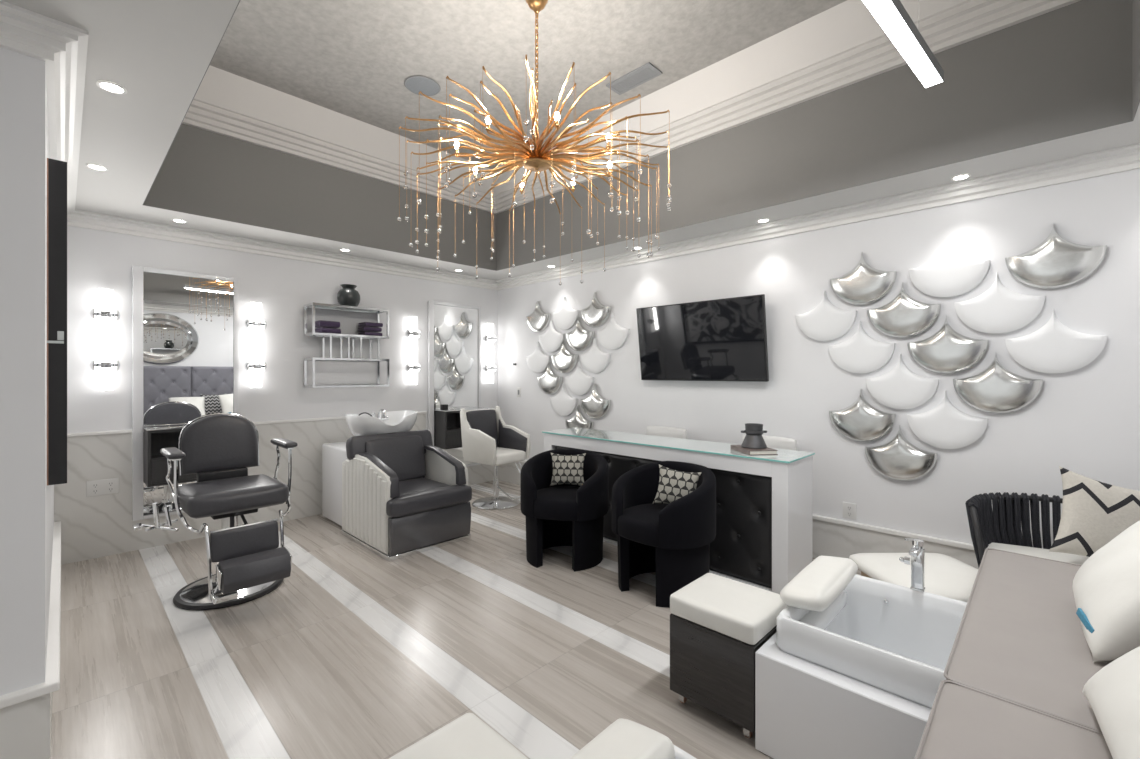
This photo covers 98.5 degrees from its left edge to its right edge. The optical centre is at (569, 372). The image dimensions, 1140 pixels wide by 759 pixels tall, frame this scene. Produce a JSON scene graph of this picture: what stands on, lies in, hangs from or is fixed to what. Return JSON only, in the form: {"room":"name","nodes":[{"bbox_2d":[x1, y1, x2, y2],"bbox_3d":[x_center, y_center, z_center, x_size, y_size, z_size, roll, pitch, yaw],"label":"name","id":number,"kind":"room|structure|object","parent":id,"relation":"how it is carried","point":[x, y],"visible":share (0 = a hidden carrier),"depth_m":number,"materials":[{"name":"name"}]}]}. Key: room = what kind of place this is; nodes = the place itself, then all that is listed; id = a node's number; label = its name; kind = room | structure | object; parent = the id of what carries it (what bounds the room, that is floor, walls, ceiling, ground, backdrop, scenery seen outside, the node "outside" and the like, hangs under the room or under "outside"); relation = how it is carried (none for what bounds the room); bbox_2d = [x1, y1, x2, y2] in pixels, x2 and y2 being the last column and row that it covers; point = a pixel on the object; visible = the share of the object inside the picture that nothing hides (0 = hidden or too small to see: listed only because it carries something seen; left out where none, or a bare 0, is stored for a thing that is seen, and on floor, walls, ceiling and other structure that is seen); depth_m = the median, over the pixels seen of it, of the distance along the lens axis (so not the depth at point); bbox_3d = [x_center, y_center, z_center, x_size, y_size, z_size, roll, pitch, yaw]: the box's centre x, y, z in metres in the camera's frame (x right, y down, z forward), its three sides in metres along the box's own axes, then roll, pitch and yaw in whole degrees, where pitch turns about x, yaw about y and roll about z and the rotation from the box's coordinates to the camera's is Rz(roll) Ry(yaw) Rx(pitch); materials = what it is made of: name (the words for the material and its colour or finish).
{"room":"salon","nodes":[
{"label":"salon","id":0,"kind":"room"},
{"bbox_2d":[0,47,53,695],"bbox_3d":[-3.850,0.055,1.608,2.770,2.690,2.958,0,0,44],"label":"wall","id":1,"kind":"structure","parent":0,"point":[26,498],"depth_m":1.67,"materials":[{"name":"white paint"}]},
{"bbox_2d":[0,692,52,758],"bbox_3d":[-3.805,1.252,1.573,2.682,0.295,2.970,0,0,44],"label":"trim","id":2,"kind":"structure","parent":1,"relation":"attached to","point":[26,726],"depth_m":1.67,"materials":[{"name":"paint"}]},
{"bbox_2d":[0,521,60,708],"bbox_3d":[-3.778,1.090,1.563,2.676,0.030,2.994,0,0,44],"label":"baseboard","id":3,"kind":"structure","parent":1,"relation":"attached to","point":[51,684],"depth_m":1.94,"materials":[{"name":"white paint"}]},
{"bbox_2d":[0,0,87,60],"bbox_3d":[-2.780,-1.137,0.646,0.105,0.105,3.063,0,0,44],"label":"trim","id":4,"kind":"structure","parent":1,"relation":"attached to","point":[23,31],"depth_m":1.65,"materials":[{"name":"white paint"}]},
{"bbox_2d":[47,158,66,484],"bbox_3d":[-2.668,-0.199,2.561,1.844,1.270,0.055,0,0,44],"label":"framed artwork","id":5,"kind":"object","parent":1,"relation":"attached to","point":[56,169],"visible":0.98,"depth_m":1.92,"materials":[{"name":"black metal"}]},
{"bbox_2d":[45,35,87,213],"bbox_3d":[-2.711,-1.137,2.638,2.775,0.105,0.105,0,0,44],"label":"trim","id":6,"kind":"structure","parent":1,"relation":"attached to","point":[65,75],"depth_m":2.08,"materials":[{"name":"white paint"}]},
{"bbox_2d":[67,226,497,433],"bbox_3d":[-2.367,0.055,5.061,0.100,2.690,4.168,0,0,44],"label":"wall","id":7,"kind":"structure","parent":0,"point":[96,259],"depth_m":4.61,"materials":[{"name":"white paint"}]},
{"bbox_2d":[86,478,118,496],"bbox_3d":[-3.555,0.870,3.738,0.007,0.116,0.180,0,0,44],"label":"wall outlet","id":8,"kind":"object","parent":7,"relation":"attached to","point":[106,486],"visible":1,"depth_m":3.73,"materials":[{"name":"white plastic"}]},
{"bbox_2d":[90,288,120,390],"bbox_3d":[-3.510,-0.250,3.709,0.138,0.770,0.168,0,0,44],"label":"wall sconce","id":9,"kind":"object","parent":7,"relation":"attached to","point":[105,296],"visible":1,"depth_m":3.67,"materials":[{"name":"white"}]},
{"bbox_2d":[143,424,196,486],"bbox_3d":[-3.087,0.648,4.030,0.250,0.443,0.612,0,0,44],"label":"station","id":10,"kind":"object","parent":7,"relation":"attached to","point":[156,438],"visible":0.48,"depth_m":3.84,"materials":[{"name":"brown wood"}]},
{"bbox_2d":[132,266,237,520],"bbox_3d":[-3.188,0.160,4.102,0.030,2.000,0.702,0,0,44],"label":"wall mirror","id":11,"kind":"object","parent":7,"relation":"attached to","point":[185,324],"visible":0.73,"depth_m":4.04,"materials":[{"name":"white paint"}]},
{"bbox_2d":[67,411,426,436],"bbox_3d":[-2.701,0.458,4.622,0.030,0.025,2.972,0,0,44],"label":"trim","id":12,"kind":"structure","parent":7,"relation":"attached to","point":[423,412],"depth_m":4.48,"materials":[{"name":"white paint"}]},
{"bbox_2d":[245,301,266,387],"bbox_3d":[-2.829,-0.250,4.413,0.138,0.770,0.168,0,0,44],"label":"wall sconce","id":13,"kind":"object","parent":7,"relation":"attached to","point":[255,324],"visible":1,"depth_m":4.36,"materials":[{"name":"silver metal"}]},
{"bbox_2d":[54,414,493,564],"bbox_3d":[-2.344,0.935,5.004,0.012,0.930,4.018,0,0,44],"label":"wainscoting","id":14,"kind":"structure","parent":7,"relation":"attached to","point":[92,527],"depth_m":3.85,"materials":[{"name":"stone"}]},
{"bbox_2d":[67,209,496,289],"bbox_3d":[-2.310,-1.137,4.972,0.105,0.105,4.018,0,0,44],"label":"trim","id":15,"kind":"structure","parent":7,"relation":"attached to","point":[77,218],"depth_m":4.41,"materials":[{"name":"white paint"}]},
{"bbox_2d":[304,302,388,387],"bbox_3d":[-2.235,-0.260,4.944,0.248,0.800,0.746,0,0,44],"label":"wall shelf","id":16,"kind":"object","parent":7,"relation":"attached to","point":[312,305],"visible":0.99,"depth_m":4.85,"materials":[{"name":"silver metal"}]},
{"bbox_2d":[315,327,340,333],"bbox_3d":[-2.365,-0.406,4.793,0.181,0.066,0.195,0,0,42],"label":"folded towel","id":17,"kind":"object","parent":16,"relation":"on","point":[317,330],"visible":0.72,"depth_m":4.73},
{"bbox_2d":[315,320,339,327],"bbox_3d":[-2.368,-0.472,4.788,0.195,0.068,0.182,0,0,-44],"label":"folded towel","id":18,"kind":"object","parent":17,"relation":"on","point":[318,324],"visible":0.86,"depth_m":4.73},
{"bbox_2d":[337,284,359,306],"bbox_3d":[-2.228,-0.771,4.945,0.214,0.220,0.214,0,0,44],"label":"vase","id":19,"kind":"object","parent":16,"relation":"on","point":[347,296],"visible":0.93,"depth_m":4.87,"materials":[{"name":"black ceramic"}]},
{"bbox_2d":[358,332,381,335],"bbox_3d":[-2.075,-0.399,5.097,0.175,0.052,0.195,0,0,43],"label":"folded towel","id":20,"kind":"object","parent":16,"relation":"on","point":[359,333],"visible":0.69,"depth_m":5.04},
{"bbox_2d":[358,327,381,331],"bbox_3d":[-2.077,-0.450,5.091,0.195,0.050,0.174,0,0,-44],"label":"folded towel","id":21,"kind":"object","parent":20,"relation":"on","point":[361,329],"visible":0.95,"depth_m":5.04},
{"bbox_2d":[358,322,382,327],"bbox_3d":[-2.072,-0.499,5.101,0.174,0.050,0.195,0,0,42],"label":"folded towel","id":22,"kind":"object","parent":21,"relation":"on","point":[362,324],"visible":0.93,"depth_m":5.04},
{"bbox_2d":[405,316,420,384],"bbox_3d":[-1.768,-0.250,5.509,0.138,0.770,0.168,0,0,44],"label":"wall sconce","id":23,"kind":"object","parent":7,"relation":"attached to","point":[412,332],"visible":1,"depth_m":5.46,"materials":[{"name":"glass"}]},
{"bbox_2d":[428,301,480,466],"bbox_3d":[-1.389,0.160,5.961,0.030,2.000,0.728,0,0,44],"label":"wall mirror","id":24,"kind":"object","parent":7,"relation":"attached to","point":[454,330],"visible":0.75,"depth_m":5.95,"materials":[{"name":"white paint"}]},
{"bbox_2d":[434,407,487,448],"bbox_3d":[-1.296,0.648,5.880,0.250,0.443,0.602,0,0,44],"label":"station","id":25,"kind":"object","parent":7,"relation":"attached to","point":[447,423],"visible":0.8,"depth_m":5.69,"materials":[{"name":"brown wood"}]},
{"bbox_2d":[440,404,447,409],"bbox_3d":[-1.459,0.396,5.697,0.060,0.060,0.070,0,0,44],"label":"product box","id":26,"kind":"object","parent":25,"relation":"on","point":[443,406],"visible":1,"depth_m":5.67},
{"bbox_2d":[483,323,496,383],"bbox_3d":[-1.031,-0.250,6.271,0.138,0.770,0.168,0,0,44],"label":"wall sconce","id":27,"kind":"object","parent":7,"relation":"attached to","point":[489,338],"visible":1,"depth_m":6.22,"materials":[{"name":"glass"}]},
{"bbox_2d":[51,480,860,758],"bbox_3d":[-1.171,1.430,1.882,6.240,0.060,7.076,0,0,44],"label":"floor","id":28,"kind":"structure","parent":0,"point":[357,653],"depth_m":2.44,"materials":[{"name":"wood"}]},
{"bbox_2d":[132,413,297,610],"bbox_3d":[-2.095,0.840,3.123,1.052,1.121,0.781,0,0,19],"label":"barber chair","id":29,"kind":"object","parent":28,"relation":"on","point":[220,448],"visible":1,"depth_m":3.00,"materials":[{"name":"leather"}]},
{"bbox_2d":[322,409,471,561],"bbox_3d":[-1.615,0.869,4.407,1.560,1.061,0.770,0,0,44],"label":"chair","id":30,"kind":"object","parent":28,"relation":"on","point":[396,494],"visible":1,"depth_m":4.09,"materials":[{"name":"grey leather"}]},
{"bbox_2d":[345,409,416,435],"bbox_3d":[-1.737,0.462,4.540,0.450,0.246,0.630,0,0,44],"label":"bowl","id":31,"kind":"object","parent":30,"relation":"on","point":[381,423],"depth_m":4.39,"materials":[{"name":"white ceramic"}]},
{"bbox_2d":[365,436,425,480],"bbox_3d":[-1.529,0.759,4.325,0.126,0.382,0.541,0,0,44],"label":"cushion","id":32,"kind":"object","parent":30,"relation":"on","point":[404,455],"depth_m":4.33,"materials":[{"name":"grey leather"}]},
{"bbox_2d":[389,713,527,758],"bbox_3d":[-0.265,1.166,1.125,0.384,0.468,0.354,0,0,44],"label":"ottoman","id":33,"kind":"object","parent":28,"relation":"on","point":[467,736],"visible":1,"depth_m":1.24,"materials":[{"name":"white leather"}]},
{"bbox_2d":[460,406,530,509],"bbox_3d":[-0.758,0.890,5.246,0.717,1.020,0.530,0,0,40],"label":"chair","id":34,"kind":"object","parent":28,"relation":"on","point":[486,438],"visible":0.93,"depth_m":5.25,"materials":[{"name":"leather"}]},
{"bbox_2d":[520,449,608,571],"bbox_3d":[-0.035,1.012,3.762,0.670,0.775,0.625,0,0,14],"label":"tub chair","id":35,"kind":"object","parent":28,"relation":"on","point":[572,515],"visible":0.99,"depth_m":3.56,"materials":[{"name":"black fabric"}]},
{"bbox_2d":[550,453,585,485],"bbox_3d":[-0.016,0.755,3.838,0.280,0.254,0.107,0,0,5],"label":"throw pillow","id":36,"kind":"object","parent":35,"relation":"on","point":[567,469],"visible":0.99,"depth_m":3.80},
{"bbox_2d":[612,461,715,607],"bbox_3d":[0.624,1.012,3.233,0.625,0.775,0.670,0,0,-43],"label":"tub chair","id":37,"kind":"object","parent":28,"relation":"on","point":[672,541],"visible":0.98,"depth_m":3.01,"materials":[{"name":"black fabric"}]},
{"bbox_2d":[653,465,701,503],"bbox_3d":[0.702,0.755,3.224,0.301,0.290,0.118,0,0,25],"label":"throw pillow","id":38,"kind":"object","parent":37,"relation":"on","point":[673,484],"visible":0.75,"depth_m":3.20,"materials":[{"name":"fabric"}]},
{"bbox_2d":[647,426,687,438],"bbox_3d":[0.810,0.950,4.462,0.440,0.900,0.320,0,0,44],"label":"desk chair","id":39,"kind":"object","parent":28,"relation":"on","point":[672,432],"visible":0.14,"depth_m":4.51,"materials":[{"name":"white plastic"}]},
{"bbox_2d":[542,427,814,593],"bbox_3d":[0.704,0.971,3.942,2.224,0.859,0.469,0,0,44],"label":"reception desk","id":40,"kind":"object","parent":28,"relation":"on","point":[763,539],"visible":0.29,"depth_m":3.27,"materials":[{"name":"white paint"}]},
{"bbox_2d":[731,445,777,454],"bbox_3d":[1.260,0.526,3.373,0.200,0.030,0.270,0,0,-8],"label":"book","id":41,"kind":"object","parent":40,"relation":"on","point":[767,451],"visible":0.79,"depth_m":3.25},
{"bbox_2d":[741,423,766,448],"bbox_3d":[1.266,0.431,3.380,0.168,0.158,0.168,0,0,44],"label":"decorative pot","id":42,"kind":"object","parent":41,"relation":"on","point":[753,439],"visible":1,"depth_m":3.33,"materials":[{"name":"grey metal"}]},
{"bbox_2d":[673,744,696,758],"bbox_3d":[0.182,1.153,0.846,0.635,0.486,0.800,0,0,44],"label":"basin","id":43,"kind":"object","parent":28,"relation":"on","point":[679,753],"visible":0.02,"depth_m":1.17,"materials":[{"name":"ceramic"}]},
{"bbox_2d":[570,718,674,758],"bbox_3d":[0.023,0.858,0.980,0.488,0.101,0.190,0,0,-45],"label":"pillow","id":44,"kind":"object","parent":43,"relation":"on","point":[624,738],"visible":1,"depth_m":1.07,"materials":[{"name":"white leather"}]},
{"bbox_2d":[670,573,786,737],"bbox_3d":[0.670,1.166,2.078,0.384,0.468,0.354,0,0,44],"label":"ottoman","id":45,"kind":"object","parent":28,"relation":"on","point":[718,624],"visible":0.83,"depth_m":1.96,"materials":[{"name":"brown wood"}]},
{"bbox_2d":[670,573,786,644],"bbox_3d":[0.670,0.981,2.078,0.384,0.097,0.354,0,0,44],"label":"cushion","id":46,"kind":"object","parent":45,"relation":"on","point":[733,612],"depth_m":1.99,"materials":[{"name":"white leather"}]},
{"bbox_2d":[742,435,797,450],"bbox_3d":[1.489,0.950,3.805,0.440,0.900,0.320,0,0,44],"label":"desk chair","id":47,"kind":"object","parent":28,"relation":"on","point":[771,441],"visible":0.09,"depth_m":3.80,"materials":[{"name":"white plastic"}]},
{"bbox_2d":[755,538,966,758],"bbox_3d":[1.194,1.048,1.892,0.635,0.697,0.800,0,0,44],"label":"basin","id":48,"kind":"object","parent":28,"relation":"on","point":[858,677],"visible":0.87,"depth_m":1.74,"materials":[{"name":"ceramic"}]},
{"bbox_2d":[780,556,857,611],"bbox_3d":[1.034,0.858,2.026,0.488,0.101,0.190,0,0,-45],"label":"footrest","id":49,"kind":"object","parent":48,"relation":"on","point":[825,578],"visible":1,"depth_m":1.93,"materials":[{"name":"white leather"}]},
{"bbox_2d":[777,574,966,707],"bbox_3d":[1.200,1.105,1.873,0.584,0.390,0.650,0,0,44],"label":"tub","id":50,"kind":"object","parent":48,"relation":"in","point":[894,641],"depth_m":1.96,"materials":[{"name":"ceramic"}]},
{"bbox_2d":[899,538,925,591],"bbox_3d":[1.423,0.806,2.055,0.090,0.214,0.122,0,0,44],"label":"faucet","id":51,"kind":"object","parent":48,"relation":"on","point":[917,552],"depth_m":2.06,"materials":[{"name":"silver metal"}]},
{"bbox_2d":[849,553,977,601],"bbox_3d":[1.743,1.169,2.370,0.544,0.463,0.544,0,0,-1],"label":"pouf","id":52,"kind":"object","parent":28,"relation":"on","point":[946,576],"visible":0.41,"depth_m":2.34,"materials":[{"name":"white leather"}]},
{"bbox_2d":[915,548,1115,758],"bbox_3d":[1.328,1.098,0.973,0.952,0.604,2.682,0,0,44],"label":"bench","id":53,"kind":"object","parent":28,"relation":"on","point":[1019,665],"visible":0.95,"depth_m":1.30,"materials":[{"name":"beige leather"}]},
{"bbox_2d":[919,683,1112,758],"bbox_3d":[0.860,0.853,0.490,0.952,0.112,1.338,0,0,44],"label":"seat cushion","id":54,"kind":"object","parent":53,"relation":"on","point":[965,720],"depth_m":1.10,"materials":[{"name":"beige leather"}]},
{"bbox_2d":[1072,520,1139,661],"bbox_3d":[1.702,0.575,1.414,0.351,0.433,0.514,0,0,45],"label":"throw pillow","id":55,"kind":"object","parent":53,"relation":"on","point":[1106,587],"visible":0.98,"depth_m":1.38,"materials":[{"name":"white fabric"}]},
{"bbox_2d":[1082,646,1139,758],"bbox_3d":[1.230,0.600,0.883,0.380,0.370,0.503,0,0,38],"label":"throw pillow","id":56,"kind":"object","parent":53,"relation":"on","point":[1113,693],"visible":1,"depth_m":0.98,"materials":[{"name":"white leather"}]},
{"bbox_2d":[965,492,1088,566],"bbox_3d":[2.459,1.036,2.405,0.821,0.727,0.780,0,0,29],"label":"chair","id":57,"kind":"object","parent":28,"relation":"on","point":[999,528],"visible":0.38,"depth_m":2.71,"materials":[{"name":"black leather"}]},
{"bbox_2d":[987,542,1088,564],"bbox_3d":[2.421,0.982,2.336,0.622,0.126,0.622,0,0,29],"label":"seat cushion","id":58,"kind":"object","parent":57,"relation":"on","point":[1037,552],"depth_m":2.51,"materials":[{"name":"white leather"}]},
{"bbox_2d":[1049,466,1139,556],"bbox_3d":[2.547,0.705,2.295,0.541,0.499,0.172,0,0,20],"label":"throw pillow","id":59,"kind":"object","parent":57,"relation":"on","point":[1094,512],"visible":0.82,"depth_m":2.29,"materials":[{"name":"fabric"}]},
{"bbox_2d":[210,0,846,168],"bbox_3d":[-0.185,-2.250,2.901,5.020,0.060,3.247,0,0,44],"label":"ceiling","id":60,"kind":"structure","parent":0,"point":[354,59],"depth_m":3.36,"materials":[{"name":"grey paint"}]},
{"bbox_2d":[404,76,440,95],"bbox_3d":[-1.139,-2.215,3.794,0.270,0.010,0.270,0,0,44],"label":"ceiling speaker","id":61,"kind":"object","parent":60,"relation":"attached to","point":[427,86],"visible":0.98,"depth_m":3.78,"materials":[{"name":"grey metal"}]},
{"bbox_2d":[397,0,671,284],"bbox_3d":[-0.204,-1.422,2.895,1.573,1.596,1.540,0,0,44],"label":"chandelier","id":62,"kind":"object","parent":60,"relation":"hanging from","point":[528,153],"visible":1,"depth_m":2.79,"materials":[{"name":"gold metal"}]},
{"bbox_2d":[182,0,1080,213],"bbox_3d":[-0.185,-2.035,2.901,4.900,0.370,3.127,0,0,44],"label":"trim","id":63,"kind":"structure","parent":60,"relation":"attached to","point":[842,45],"depth_m":3.70,"materials":[{"name":"beige paint"}]},
{"bbox_2d":[606,62,661,94],"bbox_3d":[0.480,-2.214,3.703,0.400,0.012,0.170,0,0,44],"label":"ceiling vent","id":64,"kind":"object","parent":60,"relation":"in","point":[646,72],"visible":0.95,"depth_m":3.69,"materials":[{"name":"grey metal"}]},
{"bbox_2d":[142,0,1139,270],"bbox_3d":[-0.185,-1.730,2.901,5.020,1.079,3.247,0,0,44],"label":"wall","id":65,"kind":"structure","parent":60,"relation":"attached to","point":[1072,69],"depth_m":3.54,"materials":[{"name":"grey paint"}]},
{"bbox_2d":[861,0,943,87],"bbox_3d":[1.140,-1.784,1.805,1.506,0.871,0.072,0,0,-41],"label":"linear pendant light","id":66,"kind":"object","parent":60,"relation":"hanging from","point":[892,17],"visible":1,"depth_m":1.99,"materials":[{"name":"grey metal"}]},
{"bbox_2d":[2,0,1139,279],"bbox_3d":[-1.171,-1.230,1.881,6.240,0.080,7.076,0,0,44],"label":"ceiling","id":67,"kind":"structure","parent":0,"point":[160,52],"depth_m":2.52,"materials":[{"name":"paint"}]},
{"bbox_2d":[85,164,107,170],"bbox_3d":[-2.732,-1.188,2.836,0.096,0.005,0.096,0,0,44],"label":"recessed light","id":68,"kind":"object","parent":67,"relation":"in","point":[92,166],"visible":1,"depth_m":2.84,"materials":[{"name":"white"}]},
{"bbox_2d":[96,80,126,93],"bbox_3d":[-1.906,-1.188,2.043,0.096,0.005,0.096,0,0,44],"label":"recessed light","id":69,"kind":"object","parent":67,"relation":"in","point":[111,87],"visible":1,"depth_m":2.04,"materials":[{"name":"white paint"}]},
{"bbox_2d":[951,174,970,180],"bbox_3d":[2.371,-1.188,2.979,0.096,0.005,0.096,0,0,44],"label":"recessed light","id":70,"kind":"object","parent":67,"relation":"in","point":[962,176],"visible":1,"depth_m":2.98,"materials":[{"name":"white"}]},
{"bbox_2d":[498,169,1139,548],"bbox_3d":[1.290,0.055,4.354,6.140,2.690,0.100,0,0,44],"label":"wall","id":71,"kind":"structure","parent":0,"point":[1084,421],"depth_m":3.40,"materials":[{"name":"white paint"}]},
{"bbox_2d":[526,301,550,331],"bbox_3d":[-0.394,-0.674,5.864,0.414,0.375,0.070,0,0,44],"label":"tile","id":72,"kind":"structure","parent":71,"relation":"attached to","point":[538,321],"depth_m":5.82,"materials":[{"name":"silver metal"}]},
{"bbox_2d":[526,342,550,372],"bbox_3d":[-0.387,-0.184,5.871,0.414,0.375,0.050,0,0,44],"label":"tile","id":73,"kind":"structure","parent":71,"relation":"attached to","point":[537,362],"depth_m":5.84,"materials":[{"name":"ceramic"}]},
{"bbox_2d":[537,362,562,393],"bbox_3d":[-0.250,0.062,5.725,0.414,0.375,0.070,0,0,44],"label":"tile","id":74,"kind":"structure","parent":71,"relation":"attached to","point":[549,382],"depth_m":5.68,"materials":[{"name":"silver metal"}]},
{"bbox_2d":[539,320,564,351],"bbox_3d":[-0.222,-0.427,5.711,0.414,0.375,0.050,0,0,44],"label":"tile","id":75,"kind":"structure","parent":71,"relation":"attached to","point":[551,340],"depth_m":5.68,"materials":[{"name":"ceramic"}]},
{"bbox_2d":[550,383,577,415],"bbox_3d":[-0.078,0.302,5.572,0.414,0.375,0.050,0,0,44],"label":"tile","id":76,"kind":"structure","parent":71,"relation":"attached to","point":[563,404],"depth_m":5.54,"materials":[{"name":"ceramic"}]},
{"bbox_2d":[551,340,578,372],"bbox_3d":[-0.076,-0.184,5.556,0.414,0.375,0.070,0,0,44],"label":"tile","id":77,"kind":"structure","parent":71,"relation":"attached to","point":[564,361],"depth_m":5.51,"materials":[{"name":"silver metal"}]},
{"bbox_2d":[552,297,579,329],"bbox_3d":[-0.060,-0.674,5.554,0.414,0.375,0.050,0,0,44],"label":"tile","id":78,"kind":"structure","parent":71,"relation":"attached to","point":[565,318],"depth_m":5.52,"materials":[{"name":"ceramic"}]},
{"bbox_2d":[565,362,593,395],"bbox_3d":[0.095,0.062,5.405,0.414,0.375,0.050,0,0,44],"label":"tile","id":79,"kind":"structure","parent":71,"relation":"attached to","point":[579,383],"depth_m":5.37,"materials":[{"name":"ceramic"}]},
{"bbox_2d":[565,405,593,428],"bbox_3d":[0.088,0.542,5.398,0.414,0.375,0.070,0,0,44],"label":"tile","id":80,"kind":"structure","parent":71,"relation":"attached to","point":[578,420],"depth_m":5.37,"materials":[{"name":"silver metal"}]},
{"bbox_2d":[566,317,594,350],"bbox_3d":[0.095,-0.427,5.391,0.414,0.375,0.070,0,0,44],"label":"tile","id":81,"kind":"structure","parent":71,"relation":"attached to","point":[580,338],"depth_m":5.35,"materials":[{"name":"silver metal"}]},
{"bbox_2d":[580,384,610,418],"bbox_3d":[0.257,0.302,5.234,0.414,0.375,0.070,0,0,44],"label":"tile","id":82,"kind":"structure","parent":71,"relation":"attached to","point":[594,406],"depth_m":5.19,"materials":[{"name":"silver metal"}]},
{"bbox_2d":[580,338,610,372],"bbox_3d":[0.260,-0.184,5.245,0.414,0.375,0.050,0,0,44],"label":"tile","id":83,"kind":"structure","parent":71,"relation":"attached to","point":[595,360],"depth_m":5.21,"materials":[{"name":"ceramic"}]},
{"bbox_2d":[581,292,611,327],"bbox_3d":[0.260,-0.674,5.231,0.414,0.375,0.070,0,0,44],"label":"tile","id":84,"kind":"structure","parent":71,"relation":"attached to","point":[596,314],"depth_m":5.19,"materials":[{"name":"silver metal"}]},
{"bbox_2d":[597,314,629,349],"bbox_3d":[0.436,-0.427,5.075,0.414,0.375,0.050,0,0,44],"label":"tile","id":85,"kind":"structure","parent":71,"relation":"attached to","point":[613,336],"depth_m":5.04,"materials":[{"name":"ceramic"}]},
{"bbox_2d":[636,294,768,381],"bbox_3d":[1.121,-0.275,4.313,1.220,0.688,0.152,0,0,44],"label":"television","id":86,"kind":"object","parent":71,"relation":"attached to","point":[725,339],"visible":1,"depth_m":4.22,"materials":[{"name":"glass"}]},
{"bbox_2d":[498,462,978,569],"bbox_3d":[1.222,1.252,4.341,6.020,0.295,0.012,0,0,44],"label":"trim","id":87,"kind":"structure","parent":71,"relation":"attached to","point":[829,539],"depth_m":3.53,"materials":[{"name":"stone"}]},
{"bbox_2d":[520,460,973,549],"bbox_3d":[1.215,1.090,4.334,6.020,0.030,0.032,0,0,44],"label":"chair rail","id":88,"kind":"object","parent":71,"relation":"attached to","point":[817,517],"depth_m":3.34,"materials":[{"name":"white paint"}]},
{"bbox_2d":[496,143,1139,289],"bbox_3d":[1.183,-1.137,4.315,6.040,0.105,0.105,0,0,44],"label":"trim","id":89,"kind":"structure","parent":71,"relation":"attached to","point":[1124,158],"depth_m":3.36,"materials":[{"name":"white paint"}]},
{"bbox_2d":[796,291,856,340],"bbox_3d":[1.900,-0.427,3.658,0.414,0.375,0.050,0,0,44],"label":"tile","id":90,"kind":"structure","parent":71,"relation":"attached to","point":[825,322],"depth_m":3.63,"materials":[{"name":"ceramic"}]},
{"bbox_2d":[843,502,855,519],"bbox_3d":[2.029,1.000,3.564,0.090,0.116,0.007,0,0,44],"label":"wall outlet","id":91,"kind":"object","parent":71,"relation":"attached to","point":[849,509],"visible":1,"depth_m":3.56,"materials":[{"name":"white plastic"}]},
{"bbox_2d":[829,321,894,372],"bbox_3d":[2.068,-0.184,3.496,0.414,0.375,0.050,0,0,44],"label":"tile","id":92,"kind":"structure","parent":71,"relation":"attached to","point":[861,353],"depth_m":3.47,"materials":[{"name":"ceramic"}]},
{"bbox_2d":[829,389,895,441],"bbox_3d":[2.063,0.299,3.487,0.414,0.375,0.070,0,0,44],"label":"tile","id":93,"kind":"structure","parent":71,"relation":"attached to","point":[860,421],"depth_m":3.46,"materials":[{"name":"silver metal"}]},
{"bbox_2d":[830,252,896,304],"bbox_3d":[2.068,-0.674,3.482,0.414,0.375,0.070,0,0,44],"label":"tile","id":94,"kind":"structure","parent":71,"relation":"attached to","point":[864,284],"depth_m":3.45,"materials":[{"name":"silver metal"}]},
{"bbox_2d":[865,425,937,480],"bbox_3d":[2.229,0.542,3.326,0.414,0.375,0.070,0,0,44],"label":"tile","id":95,"kind":"structure","parent":71,"relation":"attached to","point":[898,459],"depth_m":3.30,"materials":[{"name":"silver metal"}]},
{"bbox_2d":[866,354,938,408],"bbox_3d":[2.241,0.058,3.328,0.414,0.375,0.050,0,0,44],"label":"tile","id":96,"kind":"structure","parent":71,"relation":"attached to","point":[899,388],"depth_m":3.31,"materials":[{"name":"ceramic"}]},
{"bbox_2d":[867,282,940,337],"bbox_3d":[2.242,-0.427,3.314,0.414,0.375,0.070,0,0,44],"label":"tile","id":97,"kind":"structure","parent":71,"relation":"attached to","point":[904,316],"depth_m":3.29,"materials":[{"name":"silver metal"}]},
{"bbox_2d":[907,392,987,448],"bbox_3d":[2.417,0.299,3.158,0.414,0.375,0.050,0,0,44],"label":"tile","id":98,"kind":"structure","parent":71,"relation":"attached to","point":[944,426],"depth_m":3.14,"materials":[{"name":"ceramic"}]},
{"bbox_2d":[907,315,988,372],"bbox_3d":[2.411,-0.184,3.150,0.414,0.375,0.070,0,0,44],"label":"tile","id":99,"kind":"structure","parent":71,"relation":"attached to","point":[947,350],"depth_m":3.12,"materials":[{"name":"silver metal"}]},
{"bbox_2d":[909,239,989,297],"bbox_3d":[2.423,-0.674,3.152,0.414,0.375,0.050,0,0,44],"label":"tile","id":100,"kind":"structure","parent":71,"relation":"attached to","point":[950,274],"depth_m":3.13,"materials":[{"name":"ceramic"}]},
{"bbox_2d":[953,355,1042,412],"bbox_3d":[2.585,0.058,2.982,0.414,0.375,0.070,0,0,44],"label":"tile","id":101,"kind":"structure","parent":71,"relation":"attached to","point":[995,389],"depth_m":2.96,"materials":[{"name":"silver metal"}]},
{"bbox_2d":[955,272,1044,333],"bbox_3d":[2.598,-0.427,2.983,0.414,0.375,0.050,0,0,44],"label":"tile","id":102,"kind":"structure","parent":71,"relation":"attached to","point":[1000,309],"depth_m":2.96,"materials":[{"name":"ceramic"}]},
{"bbox_2d":[1005,223,1106,288],"bbox_3d":[2.765,-0.674,2.808,0.414,0.375,0.070,0,0,44],"label":"tile","id":103,"kind":"structure","parent":71,"relation":"attached to","point":[1057,262],"depth_m":2.78,"materials":[{"name":"silver metal"}]},
{"bbox_2d":[1005,308,1106,373],"bbox_3d":[2.772,-0.184,2.815,0.414,0.375,0.050,0,0,44],"label":"tile","id":104,"kind":"structure","parent":71,"relation":"attached to","point":[1053,348],"depth_m":2.79,"materials":[{"name":"ceramic"}]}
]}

